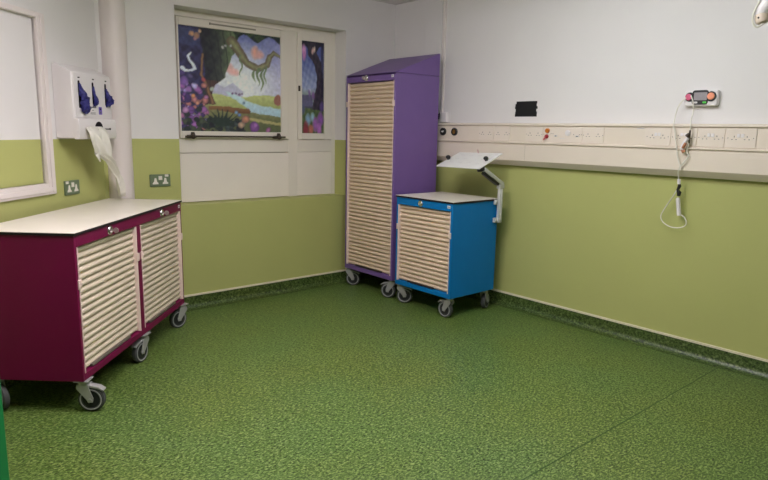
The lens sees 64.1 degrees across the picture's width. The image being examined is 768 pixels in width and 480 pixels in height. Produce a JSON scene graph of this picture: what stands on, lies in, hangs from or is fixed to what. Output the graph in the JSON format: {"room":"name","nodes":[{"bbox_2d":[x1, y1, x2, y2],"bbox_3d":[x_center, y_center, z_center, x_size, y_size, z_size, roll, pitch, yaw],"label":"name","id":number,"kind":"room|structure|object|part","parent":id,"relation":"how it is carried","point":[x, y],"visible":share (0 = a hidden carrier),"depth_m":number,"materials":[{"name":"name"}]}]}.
{"room":"hospital room","nodes":[
{"label":"hospital room","id":0,"kind":"room"},
{"bbox_2d":[0,0,105,222],"bbox_3d":[-2.151,-0.264,1.909,0.150,2.470,4.600,2,10,5],"label":"wall","id":1,"kind":"structure","parent":0,"point":[70,30],"depth_m":3.42,"materials":[{"name":"white paint"}]},
{"bbox_2d":[4,380,22,388],"bbox_3d":[-2.079,0.908,2.056,0.055,0.113,4.500,2,10,5],"label":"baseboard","id":2,"kind":"structure","parent":1,"relation":"attached to","point":[8,383],"depth_m":3.22,"materials":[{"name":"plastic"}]},
{"bbox_2d":[0,1,56,201],"bbox_3d":[-1.994,-0.612,2.629,0.047,0.996,1.742,2,10,5],"label":"trim","id":3,"kind":"structure","parent":1,"relation":"attached to","point":[48,187],"depth_m":3.40,"materials":[{"name":"white paint"}]},
{"bbox_2d":[63,180,79,195],"bbox_3d":[-1.898,-0.320,3.733,0.015,0.086,0.146,2,10,5],"label":"wall socket","id":4,"kind":"object","parent":1,"relation":"attached to","point":[71,187],"visible":1,"depth_m":3.72,"materials":[{"name":"green plastic"}]},
{"bbox_2d":[51,62,116,138],"bbox_3d":[-1.812,-0.835,3.729,0.150,0.432,0.414,2,10,5],"label":"dispenser","id":5,"kind":"object","parent":1,"relation":"attached to","point":[71,122],"visible":0.95,"depth_m":3.57,"materials":[{"name":"white plastic"}]},
{"bbox_2d":[78,83,91,113],"bbox_3d":[-1.757,-0.831,3.610,0.053,0.178,0.090,2,10,5],"label":"glove","id":6,"kind":"object","parent":5,"relation":"in","point":[85,100],"visible":1,"depth_m":3.59,"materials":[{"name":"rubber"}]},
{"bbox_3d":[-1.765,-0.868,3.724,0.007,0.249,0.392,2,10,5],"label":"glove panel","id":7,"kind":"part","parent":5,"relation":"part of","materials":[{"name":"white plastic"}]},
{"bbox_2d":[92,86,98,106],"bbox_3d":[-1.751,-0.870,3.728,0.032,0.123,0.045,2,10,5],"label":"glove","id":8,"kind":"object","parent":5,"relation":"in","point":[95,100],"visible":1,"depth_m":3.72,"materials":[{"name":"rubber"}]},
{"bbox_3d":[-1.757,-0.679,3.748,0.033,0.122,0.409,2,10,5],"label":"apron panel","id":9,"kind":"part","parent":5,"relation":"part of","materials":[{"name":"white plastic"}]},
{"bbox_2d":[86,126,125,196],"bbox_3d":[-1.721,-0.478,3.813,0.055,0.445,0.370,2,10,4],"label":"apron","id":10,"kind":"object","parent":5,"relation":"hanging from","point":[100,138],"visible":1,"depth_m":3.79,"materials":[{"name":"white plastic"}]},
{"bbox_2d":[105,89,113,107],"bbox_3d":[-1.732,-0.894,3.873,0.046,0.115,0.064,2,10,5],"label":"glove","id":11,"kind":"object","parent":5,"relation":"in","point":[109,100],"visible":1,"depth_m":3.85,"materials":[{"name":"rubber"}]},
{"bbox_2d":[94,0,395,294],"bbox_3d":[-0.988,-0.788,5.000,3.170,2.470,0.300,-7,13,-40],"label":"wall","id":12,"kind":"structure","parent":0,"point":[232,243],"depth_m":4.79,"materials":[{"name":"white paint"}]},
{"bbox_2d":[98,0,134,198],"bbox_3d":[-1.790,-0.651,4.138,0.166,2.470,0.166,-7,13,-40],"label":"pipe","id":13,"kind":"object","parent":12,"relation":"attached to","point":[112,19],"depth_m":4.01,"materials":[{"name":"white paint"}]},
{"bbox_2d":[149,174,170,186],"bbox_3d":[-1.583,-0.422,4.338,0.146,0.086,0.015,-7,13,-40],"label":"wall socket","id":14,"kind":"object","parent":12,"relation":"attached to","point":[156,180],"visible":1,"depth_m":4.33,"materials":[{"name":"plastic"}]},
{"bbox_2d":[174,9,334,202],"bbox_3d":[-1.020,-1.038,4.971,1.489,1.397,0.208,-7,13,-40],"label":"window","id":15,"kind":"structure","parent":12,"relation":"in","point":[256,99],"depth_m":4.90,"materials":[{"name":"plastic"}]},
{"bbox_2d":[178,24,280,131],"bbox_3d":[-1.174,-1.224,4.757,0.855,0.757,0.004,-7,13,-40],"label":"picture","id":16,"kind":"object","parent":15,"relation":"attached to","point":[229,78],"depth_m":4.73,"materials":[{"name":"paper"}]},
{"bbox_3d":[-1.157,-1.228,4.777,0.934,0.866,0.044,-7,13,-40],"label":"sash","id":17,"kind":"part","parent":15,"relation":"part of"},
{"bbox_2d":[209,22,255,30],"bbox_3d":[-1.149,-1.625,4.674,0.388,0.016,0.008,-7,13,-40],"label":"vent","id":18,"kind":"object","parent":15,"relation":"attached to","point":[224,26],"depth_m":4.67,"materials":[{"name":"white plastic"}]},
{"bbox_3d":[-1.179,-0.514,4.919,0.948,0.368,0.049,-7,13,-40],"label":"infill panel","id":19,"kind":"part","parent":15,"relation":"part of","materials":[{"name":"white paint"}]},
{"bbox_2d":[302,41,323,132],"bbox_3d":[-0.611,-1.297,5.237,0.233,0.761,0.004,-7,13,-40],"label":"picture","id":20,"kind":"object","parent":15,"relation":"attached to","point":[312,51],"depth_m":5.24,"materials":[{"name":"paper"}]},
{"bbox_3d":[-0.600,-1.303,5.251,0.351,0.871,0.044,-7,13,-40],"label":"sash","id":21,"kind":"part","parent":15,"relation":"part of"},
{"bbox_3d":[-0.625,-0.586,5.391,0.357,0.372,0.049,-7,13,-40],"label":"infill panel","id":22,"kind":"part","parent":15,"relation":"part of","materials":[{"name":"white paint"}]},
{"bbox_2d":[170,269,376,314],"bbox_3d":[-0.896,0.397,5.074,2.570,0.113,0.051,-7,13,-40],"label":"baseboard","id":23,"kind":"structure","parent":12,"relation":"attached to","point":[197,301],"depth_m":5.02,"materials":[{"name":"plastic"}]},
{"bbox_2d":[3,277,767,479],"bbox_3d":[-0.223,1.096,1.870,5.823,0.120,5.900,-7,13,-40],"label":"floor","id":24,"kind":"structure","parent":0,"point":[345,381],"depth_m":3.08,"materials":[{"name":"green plastic"}]},
{"bbox_2d":[0,383,9,479],"bbox_3d":[-1.495,0.595,1.714,0.649,0.872,0.522,2,10,5],"label":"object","id":25,"kind":"object","parent":24,"relation":"on","point":[4,469],"visible":1,"depth_m":1.92,"materials":[{"name":"green laminate"}]},
{"bbox_2d":[0,198,188,410],"bbox_3d":[-1.616,0.274,3.515,0.613,0.872,1.404,1,10,1],"label":"trolley","id":26,"kind":"object","parent":24,"relation":"on","point":[80,285],"visible":0.98,"depth_m":2.96,"materials":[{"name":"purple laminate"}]},
{"bbox_2d":[0,198,181,235],"bbox_3d":[-1.622,-0.148,3.439,0.497,0.014,1.372,1,10,1],"label":"countertop","id":27,"kind":"structure","parent":26,"relation":"on","point":[83,218],"depth_m":3.23,"materials":[{"name":"white laminate"}]},
{"bbox_2d":[76,228,137,367],"bbox_3d":[-1.423,0.277,3.160,0.021,0.602,0.621,1,10,1],"label":"shutter","id":28,"kind":"object","parent":26,"relation":"hanging from","point":[106,264],"depth_m":3.14,"materials":[{"name":"beige plastic"}]},
{"bbox_2d":[141,212,180,322],"bbox_3d":[-1.404,0.158,3.836,0.021,0.602,0.621,1,10,1],"label":"shutter","id":29,"kind":"object","parent":26,"relation":"hanging from","point":[160,235],"depth_m":3.84,"materials":[{"name":"beige plastic"}]},
{"bbox_2d":[345,54,439,297],"bbox_3d":[0.050,-0.551,5.191,0.555,1.977,0.684,-7,13,-40],"label":"storage cabinet","id":30,"kind":"object","parent":24,"relation":"on","point":[392,104],"visible":0.78,"depth_m":4.99,"materials":[{"name":"purple metal"}]},
{"bbox_2d":[348,81,392,273],"bbox_3d":[-0.107,-0.511,5.068,0.021,1.540,0.570,-7,13,-40],"label":"shutter","id":31,"kind":"object","parent":30,"relation":"hanging from","point":[370,103],"depth_m":5.06,"materials":[{"name":"beige plastic"}]},
{"bbox_2d":[395,192,496,316],"bbox_3d":[0.475,0.091,4.790,0.546,0.868,0.628,-7,13,-40],"label":"trolley","id":32,"kind":"object","parent":24,"relation":"on","point":[446,241],"visible":0.98,"depth_m":4.57,"materials":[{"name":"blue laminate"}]},
{"bbox_2d":[399,204,449,291],"bbox_3d":[0.306,0.055,4.619,0.021,0.598,0.540,-7,13,-40],"label":"shutter","id":33,"kind":"object","parent":32,"relation":"hanging from","point":[424,230],"depth_m":4.61,"materials":[{"name":"beige plastic"}]},
{"bbox_2d":[396,192,496,203],"bbox_3d":[0.482,-0.326,4.699,0.509,0.014,0.604,-7,13,-40],"label":"countertop","id":34,"kind":"structure","parent":32,"relation":"on","point":[441,197],"depth_m":4.62,"materials":[{"name":"white laminate"}]},
{"bbox_2d":[436,149,504,222],"bbox_3d":[0.653,-0.416,4.667,0.292,0.541,0.444,-7,13,-40],"label":"tray arm","id":35,"kind":"object","parent":32,"relation":"attached to","point":[467,160],"visible":1,"depth_m":4.59,"materials":[{"name":"white plastic"}]},
{"bbox_2d":[436,149,501,168],"bbox_3d":[0.638,-0.612,4.616,0.242,0.137,0.443,-7,13,-40],"label":"tray","id":36,"kind":"object","parent":35,"relation":"on","point":[467,160],"depth_m":4.59,"materials":[{"name":"white plastic"}]},
{"bbox_3d":[0.793,-0.467,4.511,0.225,0.138,0.040,-7,13,-40],"label":"spring arm","id":37,"kind":"part","parent":35,"relation":"part of","materials":[{"name":"black plastic"}]},
{"bbox_3d":[0.874,-0.264,4.617,0.034,0.268,0.034,-7,13,-40],"label":"mounting post","id":38,"kind":"part","parent":35,"relation":"part of","materials":[{"name":"silver metal"}]},
{"bbox_2d":[522,368,716,479],"bbox_3d":[0.113,1.009,2.060,4.948,0.003,0.006,-7,13,-40],"label":"floor seam","id":39,"kind":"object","parent":24,"relation":"on","point":[715,368],"depth_m":2.87,"materials":[{"name":"green"}]},
{"bbox_2d":[374,0,415,4],"bbox_3d":[-0.173,-1.444,1.420,5.823,0.100,5.900,-7,13,-40],"label":"ceiling","id":40,"kind":"structure","parent":0,"point":[395,2],"depth_m":5.36,"materials":[{"name":"paint"}]},
{"bbox_2d":[751,0,767,27],"bbox_3d":[1.810,-1.302,2.850,0.070,0.603,0.108,-7,13,-40],"label":"pendant","id":41,"kind":"object","parent":40,"relation":"hanging from","point":[760,11],"visible":1,"depth_m":2.89,"materials":[{"name":"white plastic"}]},
{"bbox_2d":[395,0,767,358],"bbox_3d":[2.116,-0.471,3.549,0.200,2.470,6.000,-7,13,-40],"label":"wall","id":42,"kind":"structure","parent":0,"point":[598,243],"depth_m":4.05,"materials":[{"name":"white paint"}]},
{"bbox_2d":[424,0,443,122],"bbox_3d":[0.420,-1.521,5.218,0.030,1.050,0.200,-7,13,-40],"label":"trim","id":43,"kind":"structure","parent":42,"relation":"attached to","point":[434,8],"depth_m":5.16,"materials":[{"name":"white paint"}]},
{"bbox_2d":[438,112,448,121],"bbox_3d":[0.499,-1.035,5.176,0.039,0.080,0.106,-7,13,-40],"label":"junction box","id":44,"kind":"object","parent":42,"relation":"attached to","point":[442,116],"visible":0.95,"depth_m":5.14,"materials":[{"name":"white plastic"}]},
{"bbox_2d":[440,0,447,111],"bbox_3d":[0.501,-1.544,5.117,0.032,0.965,0.026,-7,13,-40],"label":"trim","id":45,"kind":"structure","parent":42,"relation":"attached to","point":[445,1],"depth_m":5.11,"materials":[{"name":"white paint"}]},
{"bbox_2d":[515,101,537,116],"bbox_3d":[1.056,-0.974,4.561,0.002,0.112,0.203,-7,13,-40],"label":"tape patch","id":46,"kind":"object","parent":42,"relation":"attached to","point":[523,108],"visible":1,"depth_m":4.56,"materials":[{"name":"black plastic"}]},
{"bbox_2d":[437,123,767,181],"bbox_3d":[1.881,-0.519,3.583,0.104,0.316,5.570,-7,13,-40],"label":"trunking","id":47,"kind":"object","parent":42,"relation":"attached to","point":[715,151],"depth_m":3.95,"materials":[{"name":"white plastic"}]},
{"bbox_2d":[440,128,445,134],"bbox_3d":[0.489,-0.904,5.114,0.022,0.062,0.062,-7,13,-40],"label":"outlet","id":48,"kind":"object","parent":47,"relation":"attached to","point":[442,130],"depth_m":5.11,"materials":[{"name":"black plastic"}]},
{"bbox_2d":[451,128,457,135],"bbox_3d":[0.573,-0.886,5.018,0.022,0.062,0.062,-7,13,-40],"label":"outlet","id":49,"kind":"object","parent":47,"relation":"attached to","point":[454,131],"depth_m":5.01,"materials":[{"name":"black plastic"}]},
{"bbox_3d":[0.797,-0.831,4.777,0.007,0.108,0.148,-7,13,-40],"label":"socket plate","id":50,"kind":"part","parent":47,"relation":"part of","materials":[{"name":"beige plastic"}]},
{"bbox_3d":[0.898,-0.809,4.662,0.007,0.108,0.153,-7,13,-40],"label":"socket plate","id":51,"kind":"part","parent":47,"relation":"part of","materials":[{"name":"beige plastic"}]},
{"bbox_3d":[1.089,-0.766,4.444,0.007,0.108,0.147,-7,13,-40],"label":"socket plate","id":52,"kind":"part","parent":47,"relation":"part of","materials":[{"name":"beige plastic"}]},
{"bbox_3d":[1.241,-0.733,4.269,0.009,0.108,0.312,-7,13,-40],"label":"call panel","id":53,"kind":"part","parent":47,"relation":"part of","materials":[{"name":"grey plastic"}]},
{"bbox_3d":[1.396,-0.698,4.093,0.007,0.108,0.155,-7,13,-40],"label":"socket plate","id":54,"kind":"part","parent":47,"relation":"part of","materials":[{"name":"beige plastic"}]},
{"bbox_3d":[1.681,-0.635,3.768,0.007,0.108,0.159,-7,13,-40],"label":"socket plate","id":55,"kind":"part","parent":47,"relation":"part of","materials":[{"name":"beige plastic"}]},
{"bbox_3d":[1.785,-0.612,3.650,0.007,0.108,0.150,-7,13,-40],"label":"socket plate","id":56,"kind":"part","parent":47,"relation":"part of","materials":[{"name":"beige plastic"}]},
{"bbox_3d":[1.885,-0.590,3.536,0.007,0.108,0.149,-7,13,-40],"label":"socket plate","id":57,"kind":"part","parent":47,"relation":"part of","materials":[{"name":"beige plastic"}]},
{"bbox_3d":[1.988,-0.567,3.418,0.007,0.108,0.160,-7,13,-40],"label":"socket plate","id":58,"kind":"part","parent":47,"relation":"part of","materials":[{"name":"beige plastic"}]},
{"bbox_2d":[466,288,767,381],"bbox_3d":[1.966,0.694,3.711,0.051,0.113,5.900,-7,13,-40],"label":"baseboard","id":59,"kind":"structure","parent":42,"relation":"attached to","point":[748,365],"depth_m":4.05,"materials":[{"name":"plastic"}]},
{"bbox_2d":[684,90,719,105],"bbox_3d":[1.862,-0.832,3.598,0.052,0.090,0.188,-7,13,-40],"label":"nurse call unit","id":60,"kind":"object","parent":42,"relation":"attached to","point":[700,97],"visible":1,"depth_m":3.57,"materials":[{"name":"white plastic"}]},
{"bbox_2d":[660,95,693,227],"bbox_3d":[1.760,-0.463,3.687,0.089,0.796,0.165,-7,13,-40],"label":"lead","id":61,"kind":"object","parent":60,"relation":"hanging from","point":[687,139],"visible":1,"depth_m":3.67,"materials":[{"name":"white plastic"}]}
]}

